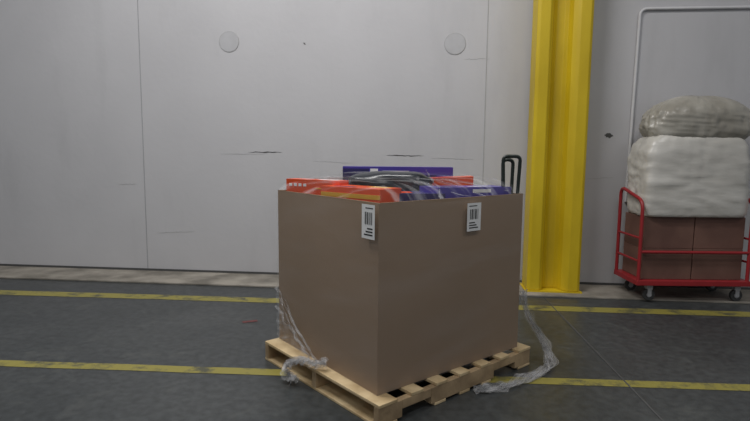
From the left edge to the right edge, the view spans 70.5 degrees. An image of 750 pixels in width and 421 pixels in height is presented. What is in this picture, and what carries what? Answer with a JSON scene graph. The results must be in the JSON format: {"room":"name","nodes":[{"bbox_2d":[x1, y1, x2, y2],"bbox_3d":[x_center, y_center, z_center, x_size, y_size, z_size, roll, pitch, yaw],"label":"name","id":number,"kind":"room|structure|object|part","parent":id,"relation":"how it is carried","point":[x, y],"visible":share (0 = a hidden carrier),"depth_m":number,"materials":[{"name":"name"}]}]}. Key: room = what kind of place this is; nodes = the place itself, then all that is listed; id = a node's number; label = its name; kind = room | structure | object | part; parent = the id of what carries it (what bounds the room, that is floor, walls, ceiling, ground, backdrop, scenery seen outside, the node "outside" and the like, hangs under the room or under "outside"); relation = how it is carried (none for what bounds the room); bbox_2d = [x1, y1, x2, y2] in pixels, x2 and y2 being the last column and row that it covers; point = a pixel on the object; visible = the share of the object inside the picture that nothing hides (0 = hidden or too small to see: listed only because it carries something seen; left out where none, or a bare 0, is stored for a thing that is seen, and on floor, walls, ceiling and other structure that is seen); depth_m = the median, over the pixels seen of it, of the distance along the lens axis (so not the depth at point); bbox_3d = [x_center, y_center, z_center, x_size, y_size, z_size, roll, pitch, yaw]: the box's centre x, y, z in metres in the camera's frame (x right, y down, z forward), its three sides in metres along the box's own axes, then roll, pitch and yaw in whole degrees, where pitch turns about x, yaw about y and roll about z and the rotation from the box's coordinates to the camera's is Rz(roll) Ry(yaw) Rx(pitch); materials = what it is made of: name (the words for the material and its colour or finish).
{"room":"loading area","nodes":[
{"label":"loading area","id":0,"kind":"room"},
{"bbox_2d":[0,0,749,282],"bbox_3d":[0.627,-2.147,6.151,18.000,6.000,0.206,1,6,5],"label":"wall","id":1,"kind":"structure","parent":0,"point":[370,81],"depth_m":6.33,"materials":[{"name":"paint"}]},
{"bbox_2d":[137,0,147,267],"bbox_3d":[-2.846,-2.205,6.383,0.010,6.000,0.004,1,6,5],"label":"wall seam","id":2,"kind":"object","parent":1,"relation":"attached to","point":[137,0],"visible":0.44,"depth_m":6.52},
{"bbox_2d":[0,266,749,303],"bbox_3d":[0.563,0.866,6.107,18.000,0.020,0.563,1,6,5],"label":"curb","id":3,"kind":"object","parent":1,"relation":"attached to","point":[677,294],"depth_m":6.18,"materials":[{"name":"concrete"}]},
{"bbox_2d":[520,283,581,293],"bbox_3d":[1.973,0.875,5.989,0.610,0.014,0.360,1,6,5],"label":"base plate","id":4,"kind":"object","parent":3,"relation":"on","point":[544,289],"visible":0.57,"depth_m":5.84,"materials":[{"name":"yellow paint"}]},
{"bbox_2d":[522,0,594,291],"bbox_3d":[2.000,-2.086,5.650,0.570,5.945,0.300,1,6,5],"label":"steel column","id":5,"kind":"structure","parent":4,"relation":"on","point":[562,30],"depth_m":5.71,"materials":[{"name":"yellow metal"}]},
{"bbox_2d":[614,187,749,300],"bbox_3d":[3.286,0.344,5.682,1.170,1.158,0.540,1,6,0],"label":"cart","id":6,"kind":"object","parent":3,"relation":"on","point":[735,294],"visible":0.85,"depth_m":5.46,"materials":[{"name":"metal"}]},
{"bbox_3d":[2.722,0.239,5.674,0.036,0.959,0.536,1,6,0],"label":"push handle","id":7,"kind":"part","parent":6,"relation":"part of","materials":[{"name":"red metal"}]},
{"bbox_2d":[622,241,691,278],"bbox_3d":[3.024,0.531,5.709,0.510,0.323,0.430,1,6,0],"label":"carton","id":8,"kind":"object","parent":6,"relation":"on","point":[653,266],"visible":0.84,"depth_m":5.50,"materials":[{"name":"brown cardboard"}]},
{"bbox_2d":[624,212,694,248],"bbox_3d":[3.027,0.205,5.673,0.510,0.328,0.430,1,6,0],"label":"carton","id":9,"kind":"object","parent":8,"relation":"on","point":[658,232],"visible":0.86,"depth_m":5.46,"materials":[{"name":"brown cardboard"}]},
{"bbox_3d":[3.279,0.431,5.440,1.120,0.032,0.032,1,6,0],"label":"rail","id":10,"kind":"part","parent":6,"relation":"part of","materials":[{"name":"red metal"}]},
{"bbox_2d":[690,248,742,279],"bbox_3d":[3.544,0.536,5.707,0.510,0.323,0.430,1,6,0],"label":"carton","id":11,"kind":"object","parent":6,"relation":"on","point":[703,266],"visible":0.62,"depth_m":5.50,"materials":[{"name":"brown cardboard"}]},
{"bbox_2d":[692,217,745,248],"bbox_3d":[3.547,0.211,5.670,0.510,0.328,0.430,1,6,0],"label":"carton","id":12,"kind":"object","parent":11,"relation":"on","point":[709,232],"visible":0.62,"depth_m":5.46,"materials":[{"name":"brown cardboard"}]},
{"bbox_2d":[627,135,749,217],"bbox_3d":[3.290,-0.381,5.590,1.118,0.854,0.535,0,6,-1],"label":"bale","id":13,"kind":"object","parent":12,"relation":"on","point":[674,176],"visible":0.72,"depth_m":5.35},
{"bbox_2d":[639,95,749,138],"bbox_3d":[3.354,-0.963,5.525,1.125,0.460,0.498,1,6,1],"label":"sack","id":14,"kind":"object","parent":13,"relation":"on","point":[688,115],"visible":0.8,"depth_m":5.32,"materials":[{"name":"white plastic"}]},
{"bbox_3d":[3.842,0.250,5.668,0.036,0.959,0.536,1,6,0],"label":"rail","id":15,"kind":"part","parent":6,"relation":"part of","materials":[{"name":"red metal"}]},
{"bbox_2d":[0,264,749,289],"bbox_3d":[0.590,0.814,6.377,18.000,0.025,0.012,1,6,5],"label":"trim","id":16,"kind":"structure","parent":1,"relation":"attached to","point":[23,265],"depth_m":6.64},
{"bbox_2d":[444,33,465,54],"bbox_3d":[0.914,-1.902,6.050,0.246,0.246,0.006,1,6,5],"label":"ring","id":17,"kind":"object","parent":1,"relation":"attached to","point":[452,33],"visible":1,"depth_m":6.05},
{"bbox_2d":[482,0,488,184],"bbox_3d":[1.275,-2.123,5.992,0.010,6.000,0.004,1,6,5],"label":"wall seam","id":18,"kind":"object","parent":1,"relation":"attached to","point":[488,0],"visible":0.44,"depth_m":6.08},
{"bbox_2d":[624,6,749,201],"bbox_3d":[3.673,-0.680,5.898,1.662,3.076,0.032,1,6,5],"label":"conduit pipe","id":19,"kind":"object","parent":1,"relation":"attached to","point":[690,7],"visible":0.98,"depth_m":5.83,"materials":[{"name":"grey metal"}]},
{"bbox_2d":[0,278,749,420],"bbox_3d":[0.153,1.390,1.899,18.000,0.100,9.483,1,6,5],"label":"floor","id":20,"kind":"structure","parent":0,"point":[194,333],"depth_m":3.92,"materials":[{"name":"concrete"}]},
{"bbox_2d":[0,360,749,390],"bbox_3d":[0.324,1.145,3.647,16.004,0.001,0.739,1,6,5],"label":"floor marking line","id":21,"kind":"object","parent":20,"relation":"on","point":[15,363],"depth_m":3.67,"materials":[{"name":"yellow paint"}]},
{"bbox_2d":[0,290,749,316],"bbox_3d":[0.491,0.955,5.371,16.004,0.001,0.571,1,6,5],"label":"floor marking line","id":22,"kind":"object","parent":20,"relation":"on","point":[2,292],"depth_m":5.46,"materials":[{"name":"yellow paint"}]},
{"bbox_2d":[265,338,529,420],"bbox_3d":[0.157,1.047,3.903,1.450,0.140,1.307,-5,8,-40],"label":"wooden pallet","id":23,"kind":"object","parent":20,"relation":"on","point":[351,396],"visible":0.47,"depth_m":3.39,"materials":[{"name":"brown wood"}]},
{"bbox_2d":[278,154,522,395],"bbox_3d":[0.253,0.361,3.776,1.816,1.524,1.457,-4,8,-37],"label":"cardboard box","id":24,"kind":"object","parent":23,"relation":"on","point":[388,296],"depth_m":3.33,"materials":[{"name":"brown cardboard"}]},
{"bbox_2d":[286,178,348,194],"bbox_3d":[-0.411,-0.053,3.753,0.460,0.336,0.112,4,7,29],"label":"box","id":25,"kind":"object","parent":24,"relation":"in","point":[301,185],"visible":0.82,"depth_m":3.71,"materials":[{"name":"red cardboard"}]},
{"bbox_2d":[321,185,400,202],"bbox_3d":[-0.097,-0.004,3.470,0.500,0.306,0.222,6,8,38],"label":"box","id":26,"kind":"object","parent":24,"relation":"in","point":[377,194],"visible":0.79,"depth_m":3.34,"materials":[{"name":"red cardboard"}]},
{"bbox_2d":[348,171,433,190],"bbox_3d":[0.110,-0.200,3.752,0.616,0.160,0.305,1,6,5],"label":"plastic bag","id":27,"kind":"object","parent":24,"relation":"in","point":[405,180],"visible":0.59,"depth_m":3.62,"materials":[{"name":"black plastic"}]},
{"bbox_2d":[343,166,452,179],"bbox_3d":[0.172,-0.130,4.115,0.840,0.419,0.122,1,6,0],"label":"box","id":28,"kind":"object","parent":24,"relation":"in","point":[348,171],"visible":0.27,"depth_m":4.04,"materials":[{"name":"cardboard"}]},
{"bbox_2d":[399,191,444,201],"bbox_3d":[0.269,0.012,3.517,0.340,0.270,0.240,0,6,-6],"label":"box","id":29,"kind":"object","parent":24,"relation":"in","point":[404,195],"visible":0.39,"depth_m":3.39,"materials":[{"name":"blue cardboard"}]},
{"bbox_2d":[430,176,473,185],"bbox_3d":[0.484,-0.078,3.932,0.460,0.360,0.142,1,6,3],"label":"box","id":30,"kind":"object","parent":24,"relation":"in","point":[450,180],"visible":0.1,"depth_m":3.84,"materials":[{"name":"red cardboard"}]},
{"bbox_2d":[419,185,510,198],"bbox_3d":[0.630,-0.021,3.670,0.660,0.308,0.202,-3,7,-32],"label":"box","id":31,"kind":"object","parent":24,"relation":"in","point":[451,191],"visible":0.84,"depth_m":3.55,"materials":[{"name":"cardboard"}]},
{"bbox_3d":[0.956,-0.243,3.741,0.142,0.303,0.089,1,6,5],"label":"carry handle","id":32,"kind":"part","parent":24,"relation":"part of","materials":[{"name":"black plastic"}]},
{"bbox_2d":[543,297,663,420],"bbox_3d":[1.607,1.354,1.868,0.352,0.001,7.713,1,6,5],"label":"expansion joint","id":33,"kind":"object","parent":20,"relation":"on","point":[543,297],"visible":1,"depth_m":3.83,"materials":[{"name":"grey concrete"}]}
]}

